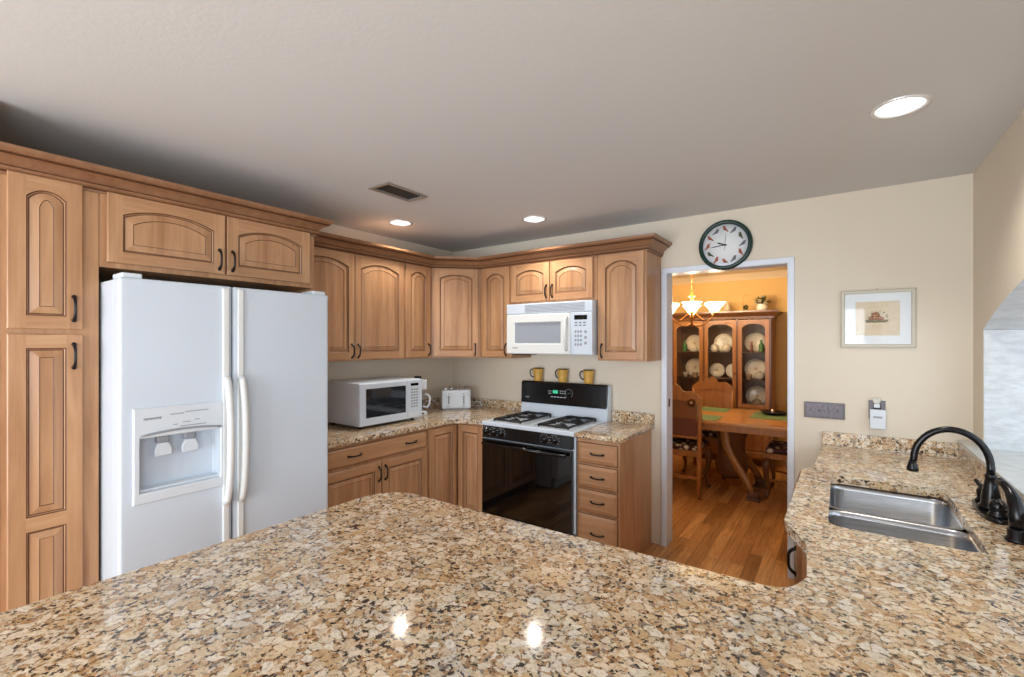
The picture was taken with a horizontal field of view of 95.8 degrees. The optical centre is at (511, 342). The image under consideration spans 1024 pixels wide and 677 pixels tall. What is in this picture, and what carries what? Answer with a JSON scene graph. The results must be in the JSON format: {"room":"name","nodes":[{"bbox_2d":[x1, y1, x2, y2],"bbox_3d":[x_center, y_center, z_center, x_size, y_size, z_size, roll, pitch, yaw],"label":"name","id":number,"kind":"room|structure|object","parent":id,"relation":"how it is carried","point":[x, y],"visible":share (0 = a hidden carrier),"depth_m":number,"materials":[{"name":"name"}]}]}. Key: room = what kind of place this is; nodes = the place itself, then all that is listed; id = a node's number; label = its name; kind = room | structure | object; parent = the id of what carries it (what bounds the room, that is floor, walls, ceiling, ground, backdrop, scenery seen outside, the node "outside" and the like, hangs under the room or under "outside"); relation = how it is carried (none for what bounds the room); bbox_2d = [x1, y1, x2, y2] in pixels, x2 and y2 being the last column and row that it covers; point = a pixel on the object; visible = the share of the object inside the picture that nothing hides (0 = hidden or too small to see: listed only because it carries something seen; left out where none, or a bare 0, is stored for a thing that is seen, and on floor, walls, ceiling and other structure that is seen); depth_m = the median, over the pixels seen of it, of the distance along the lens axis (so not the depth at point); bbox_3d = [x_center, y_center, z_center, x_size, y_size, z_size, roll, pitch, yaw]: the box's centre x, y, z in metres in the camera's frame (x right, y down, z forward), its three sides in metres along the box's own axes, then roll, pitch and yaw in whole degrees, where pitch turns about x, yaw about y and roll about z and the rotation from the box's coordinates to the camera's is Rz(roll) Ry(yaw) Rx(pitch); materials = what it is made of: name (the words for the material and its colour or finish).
{"room":"kitchen","nodes":[
{"label":"kitchen","id":0,"kind":"room"},
{"bbox_2d":[99,224,452,399],"bbox_3d":[-1.559,0.303,3.410,0.120,2.420,3.160,0,0,35],"label":"wall","id":1,"kind":"structure","parent":0,"point":[438,372],"depth_m":4.08,"materials":[{"name":"beige paint"}]},
{"bbox_2d":[99,191,313,291],"bbox_3d":[-1.699,-0.483,2.530,0.662,0.323,0.984,0,0,35],"label":"upper cabinet","id":2,"kind":"object","parent":1,"relation":"attached to","point":[154,240],"visible":0.92,"depth_m":2.27,"materials":[{"name":"brown wood"}]},
{"bbox_2d":[0,141,333,236],"bbox_3d":[-1.654,-0.681,2.224,0.297,0.097,1.596,0,0,35],"label":"crown molding","id":3,"kind":"structure","parent":2,"relation":"attached to","point":[96,178],"depth_m":2.05,"materials":[{"name":"brown wood"}]},
{"bbox_2d":[313,247,403,361],"bbox_3d":[-1.258,-0.255,3.413,0.360,0.780,0.961,0,0,35],"label":"upper cabinet","id":4,"kind":"object","parent":1,"relation":"attached to","point":[365,294],"visible":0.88,"depth_m":3.39,"materials":[{"name":"brown wood"}]},
{"bbox_2d":[404,264,430,358],"bbox_3d":[-0.891,-0.255,3.932,0.360,0.780,0.306,0,0,35],"label":"upper cabinet","id":5,"kind":"object","parent":1,"relation":"attached to","point":[417,279],"visible":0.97,"depth_m":3.83,"materials":[{"name":"brown wood"}]},
{"bbox_2d":[328,397,521,423],"bbox_3d":[-0.773,0.577,3.634,0.898,0.080,1.880,0,0,35],"label":"backsplash","id":6,"kind":"structure","parent":1,"relation":"attached to","point":[491,403],"depth_m":4.34,"materials":[{"name":"stone"}]},
{"bbox_2d":[0,0,1023,278],"bbox_3d":[0.046,-0.957,2.025,6.140,0.100,10.440,0,0,35],"label":"ceiling","id":7,"kind":"structure","parent":0,"point":[581,116],"depth_m":1.74,"materials":[{"name":"paint"}]},
{"bbox_2d":[368,182,427,201],"bbox_3d":[-0.683,-0.935,2.791,0.178,0.072,0.315,0,0,35],"label":"ceiling vent","id":8,"kind":"object","parent":7,"relation":"in","point":[388,187],"visible":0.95,"depth_m":2.78,"materials":[{"name":"metal"}]},
{"bbox_2d":[388,220,412,226],"bbox_3d":[-0.848,-0.951,3.512,0.186,0.102,0.186,0,0,35],"label":"recessed light","id":9,"kind":"object","parent":7,"relation":"in","point":[402,223],"visible":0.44,"depth_m":3.57,"materials":[{"name":"white"}]},
{"bbox_2d":[522,216,546,222],"bbox_3d":[0.164,-0.951,3.407,0.186,0.102,0.186,0,0,35],"label":"recessed light","id":10,"kind":"object","parent":7,"relation":"in","point":[533,219],"visible":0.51,"depth_m":3.47,"materials":[{"name":"white"}]},
{"bbox_2d":[672,274,725,326],"bbox_3d":[1.946,-0.536,5.005,0.716,0.742,0.702,0,0,35],"label":"chandelier","id":11,"kind":"object","parent":7,"relation":"hanging from","point":[691,306],"visible":0.71,"depth_m":4.83,"materials":[{"name":"white glass"}]},
{"bbox_2d":[869,94,931,119],"bbox_3d":[1.494,-0.951,1.782,0.186,0.102,0.186,0,0,35],"label":"recessed light","id":12,"kind":"object","parent":7,"relation":"in","point":[903,104],"visible":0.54,"depth_m":1.82,"materials":[{"name":"white"}]},
{"bbox_2d":[453,173,972,578],"bbox_3d":[1.040,0.303,3.576,4.167,2.420,0.120,0,0,35],"label":"wall","id":13,"kind":"structure","parent":0,"point":[918,235],"depth_m":2.80,"materials":[{"name":"beige paint"}]},
{"bbox_2d":[431,268,480,357],"bbox_3d":[-0.521,-0.255,4.234,0.612,0.780,0.609,0,0,35],"label":"upper cabinet","id":14,"kind":"object","parent":13,"relation":"attached to","point":[455,293],"visible":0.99,"depth_m":4.00,"materials":[{"name":"brown wood"}]},
{"bbox_2d":[481,266,530,357],"bbox_3d":[-0.067,-0.255,4.064,0.327,0.780,0.360,0,0,35],"label":"upper cabinet","id":15,"kind":"object","parent":13,"relation":"attached to","point":[495,282],"visible":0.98,"depth_m":3.94,"materials":[{"name":"brown wood"}]},
{"bbox_2d":[511,256,597,303],"bbox_3d":[0.386,-0.477,3.742,0.779,0.336,0.360,0,0,35],"label":"upper cabinet","id":16,"kind":"object","parent":13,"relation":"attached to","point":[571,279],"visible":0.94,"depth_m":3.59,"materials":[{"name":"brown wood"}]},
{"bbox_2d":[507,300,597,354],"bbox_3d":[0.364,-0.102,3.711,0.768,0.411,0.422,0,0,35],"label":"microwave","id":17,"kind":"object","parent":16,"relation":"attached to","point":[565,327],"visible":0.96,"depth_m":3.54,"materials":[{"name":"white plastic"}]},
{"bbox_2d":[598,250,660,361],"bbox_3d":[0.857,-0.255,3.408,0.369,0.780,0.360,0,0,35],"label":"upper cabinet","id":18,"kind":"object","parent":13,"relation":"attached to","point":[629,283],"visible":0.99,"depth_m":3.29,"materials":[{"name":"brown wood"}]},
{"bbox_2d":[314,231,671,269],"bbox_3d":[-0.154,-0.681,3.529,2.638,0.097,1.066,0,0,-4],"label":"crown molding","id":19,"kind":"structure","parent":18,"relation":"attached to","point":[654,243],"depth_m":3.49,"materials":[{"name":"brown wood"}]},
{"bbox_2d":[612,410,653,424],"bbox_3d":[0.930,0.577,3.566,0.334,0.080,0.020,0,0,35],"label":"backsplash","id":20,"kind":"structure","parent":13,"relation":"attached to","point":[626,416],"depth_m":3.55,"materials":[{"name":"stone"}]},
{"bbox_2d":[699,220,752,269],"bbox_3d":[1.464,-0.669,3.180,0.344,0.344,0.032,0,0,35],"label":"wall clock","id":21,"kind":"object","parent":13,"relation":"attached to","point":[724,241],"visible":1,"depth_m":3.18,"materials":[{"name":"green plastic"}]},
{"bbox_2d":[661,257,793,578],"bbox_3d":[1.497,0.480,3.251,0.857,2.065,0.151,0,0,35],"label":"door frame","id":22,"kind":"structure","parent":13,"relation":"in","point":[666,273],"depth_m":3.42,"materials":[{"name":"white paint"}]},
{"bbox_2d":[804,401,844,419],"bbox_3d":[1.930,0.421,2.859,0.205,0.098,0.016,0,0,35],"label":"switch plate","id":23,"kind":"object","parent":13,"relation":"attached to","point":[811,409],"visible":1,"depth_m":2.85,"materials":[{"name":"grey metal"}]},
{"bbox_2d":[869,400,885,417],"bbox_3d":[2.142,0.397,2.713,0.078,0.108,0.008,0,0,35],"label":"outlet plate","id":24,"kind":"object","parent":13,"relation":"attached to","point":[882,403],"visible":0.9,"depth_m":2.71,"materials":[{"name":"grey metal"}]},
{"bbox_2d":[870,409,885,429],"bbox_3d":[2.132,0.449,2.696,0.074,0.112,0.031,0,0,35],"label":"plug","id":25,"kind":"object","parent":13,"relation":"attached to","point":[877,417],"visible":1,"depth_m":2.69,"materials":[{"name":"white plastic"}]},
{"bbox_2d":[873,397,880,407],"bbox_3d":[2.131,0.352,2.702,0.038,0.062,0.021,0,0,35],"label":"night light","id":26,"kind":"object","parent":25,"relation":"on","point":[876,401],"visible":1,"depth_m":2.69,"materials":[{"name":"white plastic"}]},
{"bbox_2d":[841,288,915,347],"bbox_3d":[2.138,-0.142,2.708,0.345,0.347,0.020,0,0,35],"label":"picture frame","id":27,"kind":"object","parent":13,"relation":"attached to","point":[883,318],"visible":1,"depth_m":2.70,"materials":[{"name":"silver metal"}]},
{"bbox_2d":[856,301,899,335],"bbox_3d":[2.141,-0.138,2.712,0.205,0.218,0.004,0,0,35],"label":"print","id":28,"kind":"object","parent":27,"relation":"attached to","point":[873,318],"depth_m":2.71,"materials":[{"name":"beige paper"}]},
{"bbox_2d":[642,454,795,586],"bbox_3d":[0.446,1.543,2.330,6.800,0.060,11.800,0,0,35],"label":"floor","id":29,"kind":"structure","parent":0,"point":[721,532],"depth_m":3.75,"materials":[{"name":"brown wood"}]},
{"bbox_2d":[0,170,98,612],"bbox_3d":[-2.067,0.432,2.012,0.662,2.161,0.284,0,0,35],"label":"pantry cabinet","id":30,"kind":"object","parent":29,"relation":"on","point":[49,228],"visible":0.94,"depth_m":1.83,"materials":[{"name":"brown wood"}]},
{"bbox_2d":[99,272,327,580],"bbox_3d":[-1.589,0.606,2.418,0.870,1.774,0.920,0,0,35],"label":"refrigerator","id":31,"kind":"object","parent":29,"relation":"on","point":[213,399],"visible":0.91,"depth_m":2.08,"materials":[{"name":"white metal"}]},
{"bbox_2d":[284,288,313,292],"bbox_3d":[-1.422,0.596,2.925,0.565,1.834,0.020,0,0,35],"label":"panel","id":32,"kind":"object","parent":29,"relation":"on","point":[309,289],"visible":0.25,"depth_m":2.81,"materials":[{"name":"brown wood"}]},
{"bbox_2d":[328,428,426,507],"bbox_3d":[-1.142,1.081,3.314,0.661,0.864,0.930,0,0,35],"label":"base cabinet","id":33,"kind":"object","parent":29,"relation":"on","point":[394,463],"visible":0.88,"depth_m":3.13,"materials":[{"name":"brown wood"}]},
{"bbox_2d":[427,423,483,511],"bbox_3d":[-0.503,1.081,4.012,0.895,0.864,0.946,0,0,35],"label":"base cabinet","id":34,"kind":"object","parent":29,"relation":"on","point":[454,451],"visible":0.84,"depth_m":3.69,"materials":[{"name":"brown wood"}]},
{"bbox_2d":[328,397,521,448],"bbox_3d":[-0.773,0.593,3.633,0.899,0.112,1.882,0,0,35],"label":"countertop","id":35,"kind":"structure","parent":34,"relation":"on","point":[338,434],"depth_m":3.65,"materials":[{"name":"stone"}]},
{"bbox_2d":[328,376,421,428],"bbox_3d":[-1.058,0.454,3.588,0.411,0.326,0.590,0,0,35],"label":"countertop microwave","id":36,"kind":"object","parent":35,"relation":"on","point":[361,402],"visible":0.94,"depth_m":3.40,"materials":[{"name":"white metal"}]},
{"bbox_2d":[414,376,430,414],"bbox_3d":[-0.824,0.453,3.962,0.206,0.328,0.214,0,0,-31],"label":"coffee maker","id":37,"kind":"object","parent":35,"relation":"on","point":[424,382],"visible":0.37,"depth_m":3.92,"materials":[{"name":"white plastic"}]},
{"bbox_2d":[441,386,470,409],"bbox_3d":[-0.520,0.517,4.288,0.264,0.200,0.190,0,0,-10],"label":"toaster","id":38,"kind":"object","parent":35,"relation":"on","point":[452,398],"visible":1,"depth_m":4.22,"materials":[{"name":"white plastic"}]},
{"bbox_2d":[481,380,611,536],"bbox_3d":[0.261,0.924,3.616,0.808,1.178,0.686,0,0,35],"label":"gas range","id":39,"kind":"object","parent":29,"relation":"on","point":[529,456],"visible":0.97,"depth_m":3.43,"materials":[{"name":"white metal"}]},
{"bbox_2d":[530,368,543,380],"bbox_3d":[0.222,0.278,4.026,0.095,0.110,0.115,0,0,-32],"label":"mug","id":40,"kind":"object","parent":39,"relation":"on","point":[538,372],"visible":1,"depth_m":3.98,"materials":[{"name":"yellow ceramic"}]},
{"bbox_2d":[482,413,606,436],"bbox_3d":[0.252,0.628,3.602,0.806,0.032,0.560,0,0,35],"label":"cooktop","id":41,"kind":"object","parent":39,"relation":"in","point":[533,425],"depth_m":3.49,"materials":[{"name":"white metal"}]},
{"bbox_2d":[555,368,567,381],"bbox_3d":[0.423,0.278,3.887,0.095,0.110,0.115,0,0,-15],"label":"mug","id":42,"kind":"object","parent":39,"relation":"on","point":[562,373],"visible":1,"depth_m":3.84,"materials":[{"name":"yellow ceramic"}]},
{"bbox_2d":[579,369,594,383],"bbox_3d":[0.610,0.278,3.739,0.115,0.110,0.095,0,0,-4],"label":"mug","id":43,"kind":"object","parent":39,"relation":"on","point":[588,374],"visible":1,"depth_m":3.71,"materials":[{"name":"yellow ceramic"}]},
{"bbox_2d":[577,430,650,552],"bbox_3d":[0.735,1.081,3.308,0.308,0.864,0.661,0,0,35],"label":"base cabinet","id":44,"kind":"object","parent":29,"relation":"on","point":[614,479],"visible":0.94,"depth_m":3.09,"materials":[{"name":"brown wood"}]},
{"bbox_2d":[575,410,654,442],"bbox_3d":[0.749,0.593,3.311,0.334,0.112,0.646,0,0,35],"label":"countertop","id":45,"kind":"structure","parent":44,"relation":"on","point":[624,426],"depth_m":3.33,"materials":[{"name":"stone"}]},
{"bbox_2d":[672,384,711,499],"bbox_3d":[1.739,0.965,4.745,0.512,1.104,0.550,0,0,32],"label":"dining chair","id":46,"kind":"object","parent":29,"relation":"on","point":[687,440],"visible":0.59,"depth_m":4.52,"materials":[{"name":"brown wood"}]},
{"bbox_2d":[681,376,734,479],"bbox_3d":[2.292,0.965,5.405,0.512,1.104,0.529,0,0,35],"label":"dining chair","id":47,"kind":"object","parent":29,"relation":"on","point":[713,393],"visible":0.44,"depth_m":5.55,"materials":[{"name":"brown wood"}]},
{"bbox_2d":[672,309,781,467],"bbox_3d":[2.736,0.563,6.039,1.340,1.900,0.460,0,0,35],"label":"china cabinet","id":48,"kind":"object","parent":29,"relation":"on","point":[737,324],"visible":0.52,"depth_m":5.95,"materials":[{"name":"brown wood"}]},
{"bbox_2d":[682,340,686,351],"bbox_3d":[2.347,0.049,6.278,0.064,0.155,0.064,0,0,35],"label":"bottle","id":49,"kind":"object","parent":48,"relation":"on","point":[684,347],"visible":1,"depth_m":6.25,"materials":[{"name":"green glass"}]},
{"bbox_2d":[686,358,698,375],"bbox_3d":[2.501,0.343,6.313,0.250,0.247,0.055,0,0,35],"label":"plate","id":50,"kind":"object","parent":48,"relation":"on","point":[692,365],"visible":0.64,"depth_m":6.33,"materials":[{"name":"white ceramic"}]},
{"bbox_2d":[686,335,698,350],"bbox_3d":[2.493,0.013,6.319,0.230,0.228,0.052,0,0,35],"label":"plate","id":51,"kind":"object","parent":48,"relation":"on","point":[692,341],"visible":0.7,"depth_m":6.33,"materials":[{"name":"white ceramic"}]},
{"bbox_2d":[710,343,718,351],"bbox_3d":[2.657,0.065,6.058,0.116,0.122,0.116,0,0,35],"label":"teapot","id":52,"kind":"object","parent":48,"relation":"on","point":[714,347],"visible":1,"depth_m":6.02,"materials":[{"name":"white ceramic"}]},
{"bbox_2d":[709,363,724,376],"bbox_3d":[2.730,0.372,6.152,0.190,0.188,0.047,0,0,35],"label":"plate","id":53,"kind":"object","parent":48,"relation":"on","point":[717,369],"visible":1,"depth_m":6.15,"materials":[{"name":"white ceramic"}]},
{"bbox_2d":[677,351,764,353],"bbox_3d":[2.764,0.133,6.079,1.134,0.010,0.337,0,0,35],"label":"shelf","id":54,"kind":"object","parent":48,"relation":"attached to","point":[678,352],"depth_m":6.15,"materials":[{"name":"brown wood"}]},
{"bbox_2d":[677,375,764,380],"bbox_3d":[2.764,0.473,6.079,1.134,0.010,0.337,0,0,35],"label":"shelf","id":55,"kind":"object","parent":48,"relation":"attached to","point":[724,377],"depth_m":6.13,"materials":[{"name":"brown wood"}]},
{"bbox_2d":[714,334,731,351],"bbox_3d":[2.795,0.008,6.105,0.240,0.238,0.053,0,0,35],"label":"plate","id":56,"kind":"object","parent":48,"relation":"on","point":[721,339],"visible":0.71,"depth_m":6.12,"materials":[{"name":"white ceramic"}]},
{"bbox_2d":[722,343,730,351],"bbox_3d":[2.771,0.065,5.977,0.116,0.122,0.116,0,0,35],"label":"sugar bowl","id":57,"kind":"object","parent":48,"relation":"on","point":[726,347],"visible":0.99,"depth_m":5.94,"materials":[{"name":"white ceramic"}]},
{"bbox_2d":[723,302,730,310],"bbox_3d":[2.800,-0.453,6.018,0.100,0.130,0.100,0,0,35],"label":"jar","id":58,"kind":"object","parent":48,"relation":"on","point":[726,307],"visible":0.75,"depth_m":5.99,"materials":[{"name":"ceramic"}]},
{"bbox_2d":[726,364,731,377],"bbox_3d":[2.893,0.372,6.036,0.190,0.188,0.047,0,0,35],"label":"plate","id":59,"kind":"object","parent":48,"relation":"on","point":[729,367],"visible":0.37,"depth_m":6.07,"materials":[{"name":"white ceramic"}]},
{"bbox_2d":[749,342,753,351],"bbox_3d":[3.014,0.059,5.817,0.048,0.135,0.048,0,0,35],"label":"figurine","id":60,"kind":"object","parent":48,"relation":"on","point":[751,343],"visible":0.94,"depth_m":5.80,"materials":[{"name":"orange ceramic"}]},
{"bbox_2d":[745,359,764,378],"bbox_3d":[3.104,0.338,5.885,0.260,0.257,0.056,0,0,35],"label":"plate","id":61,"kind":"object","parent":48,"relation":"on","point":[752,366],"visible":0.8,"depth_m":5.90,"materials":[{"name":"white ceramic"}]},
{"bbox_2d":[745,333,764,351],"bbox_3d":[3.100,0.003,5.888,0.250,0.247,0.055,0,0,35],"label":"plate","id":62,"kind":"object","parent":48,"relation":"on","point":[755,338],"visible":0.78,"depth_m":5.90,"materials":[{"name":"white ceramic"}]},
{"bbox_2d":[746,386,764,404],"bbox_3d":[3.116,0.684,5.876,0.260,0.257,0.056,0,0,35],"label":"plate","id":63,"kind":"object","parent":48,"relation":"on","point":[758,392],"visible":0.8,"depth_m":5.89,"materials":[{"name":"white ceramic"}]},
{"bbox_2d":[752,398,761,404],"bbox_3d":[3.051,0.751,5.766,0.116,0.122,0.116,0,0,35],"label":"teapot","id":64,"kind":"object","parent":48,"relation":"on","point":[755,401],"visible":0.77,"depth_m":5.73,"materials":[{"name":"brown ceramic"}]},
{"bbox_2d":[754,370,764,379],"bbox_3d":[3.081,0.405,5.757,0.116,0.122,0.116,0,0,35],"label":"teapot","id":65,"kind":"object","parent":48,"relation":"on","point":[759,375],"visible":1,"depth_m":5.72,"materials":[{"name":"beige ceramic"}]},
{"bbox_2d":[758,340,763,351],"bbox_3d":[3.098,0.049,5.745,0.064,0.155,0.064,0,0,35],"label":"bottle","id":66,"kind":"object","parent":48,"relation":"on","point":[761,345],"visible":1,"depth_m":5.72,"materials":[{"name":"green glass"}]},
{"bbox_2d":[754,295,770,309],"bbox_3d":[3.140,-0.494,5.803,0.208,0.212,0.206,0,0,-2],"label":"flower arrangement","id":67,"kind":"object","parent":48,"relation":"on","point":[761,304],"visible":0.98,"depth_m":5.76,"materials":[{"name":"white ceramic"}]},
{"bbox_2d":[697,409,786,502],"bbox_3d":[1.923,1.133,5.016,2.160,0.760,1.000,0,0,35],"label":"dining table","id":68,"kind":"object","parent":29,"relation":"on","point":[732,461],"visible":0.38,"depth_m":4.58,"materials":[{"name":"brown wood"}]},
{"bbox_2d":[697,414,721,420],"bbox_3d":[1.857,0.751,4.689,0.460,0.004,0.320,0,0,35],"label":"placemat","id":69,"kind":"object","parent":68,"relation":"on","point":[704,417],"visible":0.48,"depth_m":4.60,"materials":[{"name":"green fabric"}]},
{"bbox_2d":[697,406,730,411],"bbox_3d":[2.191,0.751,5.212,0.460,0.004,0.320,0,0,35],"label":"placemat","id":70,"kind":"object","parent":68,"relation":"on","point":[714,409],"visible":0.52,"depth_m":5.15,"materials":[{"name":"green fabric"}]},
{"bbox_2d":[750,412,786,420],"bbox_3d":[2.637,0.751,4.699,0.340,0.004,0.480,0,0,35],"label":"placemat","id":71,"kind":"object","parent":68,"relation":"on","point":[759,415],"visible":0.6,"depth_m":4.66,"materials":[{"name":"green fabric"}]},
{"bbox_2d":[761,409,786,414],"bbox_3d":[2.714,0.721,4.791,0.250,0.054,0.250,0,0,35],"label":"dish","id":72,"kind":"object","parent":71,"relation":"on","point":[769,412],"visible":0.98,"depth_m":4.77,"materials":[{"name":"black ceramic"}]},
{"bbox_2d":[762,440,786,499],"bbox_3d":[2.764,0.965,4.486,0.550,1.104,0.512,0,0,35],"label":"dining chair","id":73,"kind":"object","parent":29,"relation":"on","point":[776,450],"visible":0.21,"depth_m":4.43,"materials":[{"name":"brown wood"}]},
{"bbox_2d":[787,484,967,583],"bbox_3d":[1.555,1.089,1.833,0.730,0.847,2.114,0,0,35],"label":"base cabinet","id":74,"kind":"object","parent":29,"relation":"on","point":[800,574],"visible":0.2,"depth_m":1.63,"materials":[{"name":"brown wood"}]},
{"bbox_3d":[0.157,1.090,0.966,2.007,0.846,0.941,0,0,35],"label":"cabinet","id":75,"kind":"object","parent":29,"relation":"on","visible":0},
{"bbox_2d":[0,431,1023,676],"bbox_3d":[0.607,0.606,1.731,2.172,0.116,3.386,0,0,35],"label":"countertop","id":76,"kind":"structure","parent":75,"relation":"on","point":[396,584],"depth_m":1.10,"materials":[{"name":"stone"}]},
{"bbox_2d":[829,484,980,552],"bbox_3d":[1.462,0.765,1.777,0.430,0.190,0.757,0,0,35],"label":"sink","id":77,"kind":"object","parent":76,"relation":"in","point":[929,520],"visible":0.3,"depth_m":1.93,"materials":[{"name":"metal"}]},
{"bbox_2d":[906,426,1008,524],"bbox_3d":[1.681,0.476,1.755,0.281,0.308,0.302,0,0,35],"label":"faucet","id":78,"kind":"object","parent":76,"relation":"on","point":[988,503],"visible":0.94,"depth_m":1.71,"materials":[{"name":"black metal"}]},
{"bbox_2d":[995,477,1023,544],"bbox_3d":[1.602,0.540,1.492,0.057,0.178,0.122,0,0,14],"label":"sprayer","id":79,"kind":"object","parent":76,"relation":"on","point":[1015,505],"visible":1,"depth_m":1.46,"materials":[{"name":"black metal"}]},
{"bbox_2d":[672,277,786,461],"bbox_3d":[3.033,0.303,6.233,5.900,2.420,0.120,0,0,35],"label":"wall","id":80,"kind":"structure","parent":0,"point":[775,289],"depth_m":6.04,"materials":[{"name":"paint"}]},
{"bbox_2d":[672,270,786,284],"bbox_3d":[2.976,-0.865,6.153,5.900,0.085,0.075,0,0,35],"label":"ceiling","id":81,"kind":"structure","parent":80,"relation":"attached to","point":[778,273],"depth_m":6.18,"materials":[{"name":"paint"}]},
{"bbox_2d":[973,109,1023,451],"bbox_3d":[0.556,0.303,-0.446,0.260,2.420,7.000,0,0,35],"label":"wall","id":82,"kind":"structure","parent":0,"point":[998,181],"depth_m":2.24,"materials":[{"name":"beige paint"}]},
{"bbox_2d":[822,431,1023,503],"bbox_3d":[1.442,0.589,1.609,0.670,0.082,2.618,0,0,35],"label":"backsplash","id":83,"kind":"structure","parent":82,"relation":"attached to","point":[902,445],"depth_m":2.63,"materials":[{"name":"stone"}]},
{"bbox_2d":[957,440,1023,499],"bbox_3d":[1.809,0.537,1.348,0.354,0.019,2.600,0,0,35],"label":"sill","id":84,"kind":"structure","parent":82,"relation":"on","point":[1009,465],"depth_m":2.03,"materials":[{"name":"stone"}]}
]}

